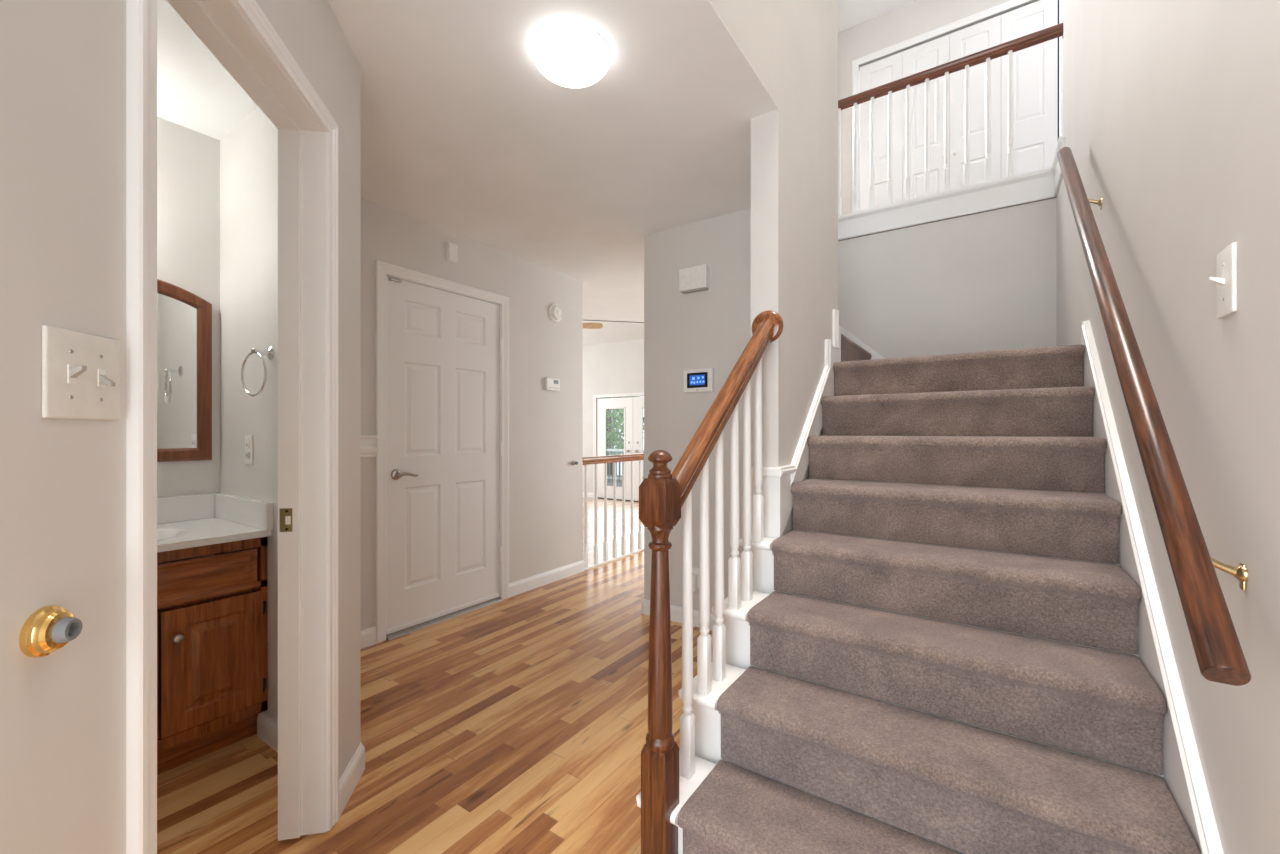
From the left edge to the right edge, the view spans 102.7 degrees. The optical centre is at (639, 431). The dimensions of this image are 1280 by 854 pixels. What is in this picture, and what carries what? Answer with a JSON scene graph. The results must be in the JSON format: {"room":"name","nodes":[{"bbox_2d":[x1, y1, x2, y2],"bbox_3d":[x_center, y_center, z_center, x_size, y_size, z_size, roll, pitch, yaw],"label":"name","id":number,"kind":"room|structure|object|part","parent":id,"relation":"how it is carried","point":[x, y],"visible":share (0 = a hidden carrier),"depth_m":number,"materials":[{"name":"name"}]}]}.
{"room":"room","nodes":[
{"label":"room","id":0,"kind":"room"},
{"bbox_2d":[0,0,360,853],"bbox_3d":[-0.890,-0.045,1.103,0.115,2.410,1.304,0,0,-11],"label":"wall","id":1,"kind":"structure","parent":0,"point":[63,62],"depth_m":0.68,"materials":[{"name":"paint"}]},
{"bbox_2d":[19,605,81,657],"bbox_3d":[-0.726,0.248,0.639,0.032,0.061,0.061,0,0,-11],"label":"door stop","id":2,"kind":"object","parent":1,"relation":"attached to","point":[48,629],"visible":1,"depth_m":0.62,"materials":[{"name":"gold metal"}]},
{"bbox_2d":[42,325,119,419],"bbox_3d":[-0.742,-0.074,0.691,0.020,0.116,0.116,0,0,-11],"label":"light switch","id":3,"kind":"object","parent":1,"relation":"attached to","point":[81,371],"visible":1,"depth_m":0.68,"materials":[{"name":"beige plastic"}]},
{"bbox_2d":[126,0,338,853],"bbox_3d":[-0.887,0.120,1.131,0.137,2.056,0.767,0,0,-11],"label":"door frame","id":4,"kind":"structure","parent":1,"relation":"attached to","point":[238,33],"depth_m":1.44,"materials":[{"name":"paint"}]},
{"bbox_3d":[-0.994,0.249,1.438,0.032,0.066,0.002,0,0,-11],"label":"strike plate","id":5,"kind":"part","parent":4,"relation":"part of","materials":[{"name":"gold metal"}]},
{"bbox_2d":[337,743,364,821],"bbox_3d":[-1.263,1.114,1.950,1.118,0.092,0.156,0,0,43],"label":"baseboard","id":6,"kind":"structure","parent":1,"relation":"attached to","point":[353,772],"depth_m":1.64,"materials":[{"name":"paint"}]},
{"bbox_2d":[157,117,219,563],"bbox_3d":[-2.416,-0.045,1.338,0.049,2.410,2.112,0,0,34],"label":"wall","id":7,"kind":"structure","parent":0,"point":[188,160],"depth_m":2.12,"materials":[{"name":"paint"}]},
{"bbox_2d":[157,279,211,461],"bbox_3d":[-1.952,-0.244,1.958,0.024,0.728,0.498,0,0,34],"label":"wall mirror","id":8,"kind":"object","parent":7,"relation":"attached to","point":[184,319],"visible":0.35,"depth_m":2.09,"materials":[{"name":"brown wood"}]},
{"bbox_2d":[157,293,196,448],"bbox_3d":[-1.957,-0.244,1.962,0.005,0.632,0.412,0,0,34],"label":"mirror glass","id":9,"kind":"object","parent":8,"relation":"attached to","point":[176,312],"depth_m":2.07,"materials":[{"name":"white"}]},
{"bbox_2d":[220,107,277,722],"bbox_3d":[-1.401,-0.045,1.990,1.000,2.410,0.105,0,0,34],"label":"wall","id":10,"kind":"structure","parent":0,"point":[248,152],"depth_m":2.00,"materials":[{"name":"paint"}]},
{"bbox_2d":[245,435,253,464],"bbox_3d":[-1.538,0.073,2.013,0.072,0.118,0.010,0,0,34],"label":"wall outlet","id":11,"kind":"object","parent":10,"relation":"attached to","point":[249,439],"visible":1,"depth_m":2.00,"materials":[{"name":"white plastic"}]},
{"bbox_2d":[246,441,249,448],"bbox_3d":[-1.540,0.053,2.011,0.032,0.028,0.004,0,0,34],"label":"socket","id":12,"kind":"object","parent":11,"relation":"attached to","point":[247,442],"depth_m":2.01,"materials":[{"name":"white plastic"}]},
{"bbox_2d":[241,346,273,396],"bbox_3d":[-1.399,-0.223,1.885,0.164,0.191,0.066,0,0,34],"label":"towel ring","id":13,"kind":"object","parent":10,"relation":"attached to","point":[269,352],"visible":1,"depth_m":1.88,"materials":[{"name":"silver metal"}]},
{"bbox_3d":[-1.390,-0.292,1.881,0.052,0.052,0.062,0,0,34],"label":"post","id":14,"kind":"part","parent":13,"relation":"part of","materials":[{"name":"silver metal"}]},
{"bbox_2d":[257,712,277,752],"bbox_3d":[-1.264,1.114,1.826,0.460,0.092,0.013,0,0,34],"label":"baseboard","id":15,"kind":"structure","parent":10,"relation":"attached to","point":[267,728],"depth_m":1.90,"materials":[{"name":"paint"}]},
{"bbox_2d":[157,550,711,853],"bbox_3d":[-0.162,1.255,1.859,3.250,0.190,9.500,0,0,34],"label":"floor","id":16,"kind":"structure","parent":0,"point":[517,724],"depth_m":1.89,"materials":[{"name":"laminate"}]},
{"bbox_2d":[157,536,267,774],"bbox_3d":[-1.804,0.775,1.721,0.536,0.770,0.792,0,0,34],"label":"vanity cabinet","id":17,"kind":"object","parent":16,"relation":"on","point":[212,610],"visible":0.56,"depth_m":1.78,"materials":[{"name":"brown wood"}]},
{"bbox_3d":[-1.651,0.795,1.541,0.019,0.410,0.295,0,0,34],"label":"cabinet door","id":18,"kind":"part","parent":17,"relation":"part of","materials":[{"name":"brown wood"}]},
{"bbox_3d":[-1.522,0.680,1.687,0.031,0.031,0.031,0,0,34],"label":"knob","id":19,"kind":"part","parent":17,"relation":"part of","materials":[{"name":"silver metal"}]},
{"bbox_3d":[-1.611,0.502,1.600,0.019,0.140,0.697,0,0,34],"label":"drawer","id":20,"kind":"part","parent":17,"relation":"part of","materials":[{"name":"brown wood"}]},
{"bbox_3d":[-1.485,0.795,1.787,0.019,0.410,0.282,0,0,34],"label":"cabinet door","id":21,"kind":"part","parent":17,"relation":"part of","materials":[{"name":"brown wood"}]},
{"bbox_2d":[157,493,272,551],"bbox_3d":[-1.806,0.371,1.716,0.536,0.216,0.802,0,0,34],"label":"countertop","id":22,"kind":"structure","parent":17,"relation":"on","point":[188,521],"depth_m":1.99,"materials":[{"name":"stone"}]},
{"bbox_2d":[157,517,270,551],"bbox_3d":[-1.813,0.422,1.721,0.520,0.114,0.802,0,0,34],"label":"basin","id":23,"kind":"object","parent":22,"relation":"in","point":[177,533],"depth_m":1.89,"materials":[{"name":"stone"}]},
{"bbox_2d":[583,453,643,569],"bbox_3d":[0.300,0.688,5.444,0.062,0.944,2.843,0,0,34],"label":"railing","id":24,"kind":"object","parent":16,"relation":"on","point":[595,460],"visible":0.3,"depth_m":4.60,"materials":[{"name":"paint"}]},
{"bbox_3d":[0.300,0.248,5.444,0.062,0.063,2.843,0,0,34],"label":"handrail","id":25,"kind":"part","parent":24,"relation":"part of","materials":[{"name":"brown wood"}]},
{"bbox_3d":[0.300,1.152,5.444,0.060,0.016,2.843,0,0,34],"label":"shoe rail","id":26,"kind":"part","parent":24,"relation":"part of","materials":[{"name":"paint"}]},
{"bbox_2d":[636,344,1200,853],"bbox_3d":[1.222,0.400,2.212,1.122,1.521,2.777,0,0,34],"label":"staircase","id":27,"kind":"structure","parent":16,"relation":"on","point":[939,654],"depth_m":1.48,"materials":[{"name":"carpet"}]},
{"bbox_2d":[639,310,782,853],"bbox_3d":[0.264,0.343,1.659,0.128,1.633,0.844,0,0,34],"label":"stair railing","id":28,"kind":"object","parent":27,"relation":"on","point":[662,495],"visible":1,"depth_m":1.46,"materials":[{"name":"brown wood"}]},
{"bbox_3d":[0.053,0.641,1.343,0.083,1.038,0.083,0,0,34],"label":"newel post","id":29,"kind":"part","parent":28,"relation":"part of","materials":[{"name":"brown wood"}]},
{"bbox_3d":[0.283,-0.101,1.684,0.062,0.691,0.763,0,0,34],"label":"handrail","id":30,"kind":"part","parent":28,"relation":"part of","materials":[{"name":"brown wood"}]},
{"bbox_2d":[841,334,871,361],"bbox_3d":[1.064,-0.657,3.397,0.710,0.594,0.970,0,0,34],"label":"staircase","id":31,"kind":"structure","parent":27,"relation":"on","point":[850,351],"depth_m":3.08,"materials":[{"name":"carpet"}]},
{"bbox_2d":[157,0,777,322],"bbox_3d":[-0.584,-1.252,3.351,5.120,0.004,11.500,0,0,34],"label":"ceiling","id":32,"kind":"structure","parent":0,"point":[463,133],"depth_m":2.06,"materials":[{"name":"paint"}]},
{"bbox_2d":[532,22,610,87],"bbox_3d":[-0.225,-1.211,1.685,0.256,0.078,0.256,0,0,34],"label":"ceiling lamp","id":33,"kind":"object","parent":32,"relation":"attached to","point":[568,54],"visible":1,"depth_m":1.62,"materials":[{"name":"white glass"}]},
{"bbox_2d":[361,198,582,630],"bbox_3d":[-1.208,-0.045,3.271,0.115,2.410,2.444,0,0,34],"label":"wall","id":34,"kind":"structure","parent":0,"point":[546,426],"depth_m":3.71,"materials":[{"name":"paint"}]},
{"bbox_2d":[361,626,375,648],"bbox_3d":[-1.609,1.114,2.563,0.013,0.092,0.586,0,0,34],"label":"baseboard","id":35,"kind":"structure","parent":34,"relation":"attached to","point":[368,636],"depth_m":2.76,"materials":[{"name":"paint"}]},
{"bbox_2d":[361,435,377,457],"bbox_3d":[-1.608,0.081,2.557,0.022,0.122,0.596,0,0,34],"label":"trim","id":36,"kind":"structure","parent":34,"relation":"attached to","point":[368,442],"depth_m":2.77,"materials":[{"name":"paint"}]},
{"bbox_2d":[375,260,508,643],"bbox_3d":[-1.218,0.111,3.214,0.159,2.098,0.937,0,0,34],"label":"door","id":37,"kind":"structure","parent":34,"relation":"in","point":[442,345],"depth_m":3.14,"materials":[{"name":"paint"}]},
{"bbox_3d":[-1.370,0.245,2.905,0.050,0.062,0.062,0,0,34],"label":"lever handle","id":38,"kind":"part","parent":37,"relation":"part of","materials":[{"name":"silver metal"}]},
{"bbox_3d":[-1.326,0.246,2.931,0.021,0.034,0.118,0,0,34],"label":"lever","id":39,"kind":"part","parent":37,"relation":"part of","materials":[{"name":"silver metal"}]},
{"bbox_2d":[447,242,457,263],"bbox_3d":[-1.172,-1.115,3.201,0.024,0.118,0.064,0,0,34],"label":"sensor","id":40,"kind":"object","parent":34,"relation":"attached to","point":[452,249],"visible":1,"depth_m":3.19,"materials":[{"name":"white plastic"}]},
{"bbox_2d":[509,560,584,596],"bbox_3d":[-0.741,1.114,3.950,0.128,0.092,0.822,0,0,34],"label":"baseboard","id":41,"kind":"structure","parent":34,"relation":"attached to","point":[515,588],"depth_m":3.88,"materials":[{"name":"paint"}]},
{"bbox_2d":[545,377,559,390],"bbox_3d":[-0.673,-0.362,3.936,0.027,0.096,0.142,0,0,34],"label":"thermostat","id":42,"kind":"object","parent":34,"relation":"attached to","point":[551,384],"visible":1,"depth_m":3.92,"materials":[{"name":"white plastic"}]},
{"bbox_2d":[548,303,562,321],"bbox_3d":[-0.643,-0.920,3.967,0.041,0.144,0.144,0,0,34],"label":"smoke detector","id":43,"kind":"object","parent":34,"relation":"attached to","point":[555,311],"visible":1,"depth_m":3.94,"materials":[{"name":"white plastic"}]},
{"bbox_2d":[583,339,643,492],"bbox_3d":[0.936,-0.315,9.244,9.200,3.450,0.133,0,0,34],"label":"wall","id":44,"kind":"structure","parent":0,"point":[613,367],"depth_m":10.26,"materials":[{"name":"paint"}]},
{"bbox_2d":[583,492,592,497],"bbox_3d":[-1.930,1.304,11.093,2.380,0.092,0.013,0,0,34],"label":"baseboard","id":45,"kind":"structure","parent":44,"relation":"attached to","point":[590,495],"depth_m":10.48,"materials":[{"name":"paint"}]},
{"bbox_2d":[593,392,643,501],"bbox_3d":[-0.117,0.302,9.900,1.960,2.095,0.165,0,0,34],"label":"door","id":46,"kind":"structure","parent":44,"relation":"in","point":[633,407],"depth_m":10.00,"materials":[{"name":"paint"}]},
{"bbox_2d":[583,497,643,564],"bbox_3d":[-0.476,1.380,7.153,9.200,0.060,4.920,0,0,34],"label":"floor","id":47,"kind":"structure","parent":0,"point":[590,501],"depth_m":7.28,"materials":[{"name":"laminate"}]},
{"bbox_2d":[583,320,643,345],"bbox_3d":[-1.242,-2.873,7.538,7.500,2.276,5.300,0,0,34],"label":"ceiling","id":48,"kind":"structure","parent":0,"point":[610,332],"depth_m":9.79,"materials":[{"name":"paint"}]},
{"bbox_2d":[583,323,602,328],"bbox_3d":[-1.200,-2.145,7.618,0.955,1.350,0.955,0,0,-45],"label":"ceiling fan","id":49,"kind":"object","parent":48,"relation":"hanging from","point":[585,325],"visible":0.06,"depth_m":7.61,"materials":[{"name":"brown wood"}]},
{"bbox_2d":[644,208,750,613],"bbox_3d":[0.482,-0.045,3.023,1.026,2.410,0.110,0,0,34],"label":"wall","id":50,"kind":"structure","parent":0,"point":[710,328],"depth_m":3.07,"materials":[{"name":"paint"}]},
{"bbox_2d":[641,599,714,629],"bbox_3d":[0.443,1.114,2.976,1.039,0.092,0.013,0,0,34],"label":"baseboard","id":51,"kind":"structure","parent":50,"relation":"attached to","point":[676,612],"depth_m":3.11,"materials":[{"name":"paint"}]},
{"bbox_2d":[679,264,708,293],"bbox_3d":[0.321,-0.902,3.038,0.180,0.140,0.046,0,0,34],"label":"door chime","id":52,"kind":"object","parent":50,"relation":"attached to","point":[696,278],"visible":1,"depth_m":3.02,"materials":[{"name":"white plastic"}]},
{"bbox_2d":[692,567,698,591],"bbox_3d":[0.318,0.878,3.044,0.070,0.133,0.040,0,0,34],"label":"wall outlet","id":53,"kind":"object","parent":50,"relation":"attached to","point":[695,571],"visible":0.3,"depth_m":3.04,"materials":[{"name":"white plastic"}]},
{"bbox_2d":[684,368,713,392],"bbox_3d":[0.346,-0.301,3.033,0.191,0.137,0.026,0,0,34],"label":"panel","id":54,"kind":"object","parent":50,"relation":"attached to","point":[695,380],"visible":1,"depth_m":3.02,"materials":[{"name":"white plastic"}]},
{"bbox_2d":[599,139,859,321],"bbox_3d":[0.706,-2.645,6.114,6.086,2.790,0.911,0,0,-21],"label":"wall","id":55,"kind":"structure","parent":0,"point":[859,139],"depth_m":7.08,"materials":[{"name":"paint"}]},
{"bbox_2d":[709,0,837,535],"bbox_3d":[-0.680,-1.415,0.285,0.113,5.150,6.111,0,0,34],"label":"wall","id":56,"kind":"structure","parent":0,"point":[791,46],"depth_m":2.11,"materials":[{"name":"paint"}]},
{"bbox_2d":[751,309,840,537],"bbox_3d":[0.759,0.260,2.408,0.152,1.800,1.005,0,0,34],"label":"skirt board","id":57,"kind":"object","parent":56,"relation":"attached to","point":[777,482],"visible":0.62,"depth_m":2.12,"materials":[{"name":"paint"}]},
{"bbox_3d":[0.799,-0.212,2.352,0.024,0.856,0.942,0,0,34],"label":"cap moulding","id":58,"kind":"part","parent":57,"relation":"part of","materials":[{"name":"paint"}]},
{"bbox_2d":[838,0,915,32],"bbox_3d":[0.202,-4.015,1.191,4.200,0.050,8.800,0,0,34],"label":"ceiling","id":59,"kind":"structure","parent":0,"point":[851,13],"depth_m":4.84,"materials":[{"name":"paint"}]},
{"bbox_2d":[838,0,1038,214],"bbox_3d":[3.029,-2.770,4.482,3.200,2.440,0.100,0,0,34],"label":"wall","id":60,"kind":"structure","parent":0,"point":[918,17],"depth_m":4.89,"materials":[{"name":"paint"}]},
{"bbox_2d":[852,0,1062,212],"bbox_3d":[2.800,-2.599,4.616,1.658,2.099,0.115,0,0,34],"label":"door","id":61,"kind":"structure","parent":60,"relation":"in","point":[1036,67],"depth_m":4.55,"materials":[{"name":"paint"}]},
{"bbox_2d":[838,198,1055,358],"bbox_3d":[1.736,-0.115,3.599,1.847,2.549,0.090,0,0,34],"label":"wall","id":62,"kind":"structure","parent":0,"point":[985,281],"depth_m":3.33,"materials":[{"name":"paint"}]},
{"bbox_2d":[841,327,884,359],"bbox_3d":[1.803,-0.681,3.492,1.577,0.825,0.012,0,0,34],"label":"skirt board","id":63,"kind":"object","parent":62,"relation":"attached to","point":[875,355],"visible":0.15,"depth_m":3.64,"materials":[{"name":"paint"}]},
{"bbox_2d":[838,136,1064,240],"bbox_3d":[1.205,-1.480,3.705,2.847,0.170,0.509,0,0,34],"label":"trim","id":64,"kind":"structure","parent":62,"relation":"attached to","point":[1045,183],"depth_m":3.31,"materials":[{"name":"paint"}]},
{"bbox_2d":[838,23,1062,215],"bbox_3d":[1.421,-2.014,3.800,2.699,0.899,0.124,0,0,34],"label":"balcony railing","id":65,"kind":"object","parent":64,"relation":"on","point":[1055,31],"visible":0.83,"depth_m":3.39,"materials":[{"name":"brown wood"}]},
{"bbox_3d":[1.415,-2.402,3.804,2.685,0.057,0.062,0,0,34],"label":"handrail","id":66,"kind":"part","parent":65,"relation":"part of","materials":[{"name":"brown wood"}]},
{"bbox_3d":[2.348,-1.480,2.878,0.026,0.170,0.419,0,0,34],"label":"return moulding","id":67,"kind":"part","parent":64,"relation":"part of","materials":[{"name":"paint"}]},
{"bbox_2d":[1056,0,1279,853],"bbox_3d":[0.536,-1.415,0.066,0.120,5.150,7.309,0,0,34],"label":"wall","id":68,"kind":"structure","parent":0,"point":[1171,108],"depth_m":0.97,"materials":[{"name":"paint"}]},
{"bbox_2d":[1081,320,1223,853],"bbox_3d":[1.358,0.346,1.411,0.024,1.628,1.860,0,0,34],"label":"skirt board","id":69,"kind":"object","parent":68,"relation":"attached to","point":[1184,777],"visible":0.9,"depth_m":1.23,"materials":[{"name":"paint"}]},
{"bbox_2d":[1057,147,1251,685],"bbox_3d":[1.313,-0.419,1.411,0.098,1.538,1.780,0,0,34],"label":"wall handrail","id":70,"kind":"object","parent":68,"relation":"attached to","point":[1219,654],"visible":1,"depth_m":0.91,"materials":[{"name":"brown wood"}]},
{"bbox_2d":[1208,242,1236,318],"bbox_3d":[1.004,-0.258,0.887,0.024,0.116,0.072,0,0,34],"label":"light switch","id":71,"kind":"object","parent":68,"relation":"attached to","point":[1225,279],"visible":1,"depth_m":0.87,"materials":[{"name":"white plastic"}]},
{"label":"outside","id":72,"kind":"structure","parent":0,"visible":0},
{"bbox_2d":[607,475,621,486],"bbox_3d":[0.163,1.420,12.743,10.000,0.080,4.700,0,0,34],"label":"deck","id":73,"kind":"object","parent":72,"point":[618,484],"depth_m":13.86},
{"bbox_2d":[606,449,643,481],"bbox_3d":[0.477,0.930,13.207,9.000,0.900,0.120,0,0,34],"label":"deck railing","id":74,"kind":"object","parent":73,"relation":"on","point":[609,450],"visible":0.04,"depth_m":13.95,"materials":[{"name":"paint"}]},
{"bbox_3d":[0.477,0.510,13.207,9.000,0.060,0.120,0,0,34],"label":"rail","id":75,"kind":"part","parent":74,"relation":"part of","materials":[{"name":"paint"}]},
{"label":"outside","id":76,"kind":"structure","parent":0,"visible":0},
{"bbox_2d":[600,396,643,474],"bbox_3d":[-1.046,0.277,17.375,2.528,4.176,2.600,0,0,34],"label":"tree","id":77,"kind":"object","parent":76,"point":[612,435],"visible":0.24,"depth_m":16.91,"materials":[{"name":"green plant"}]}
]}

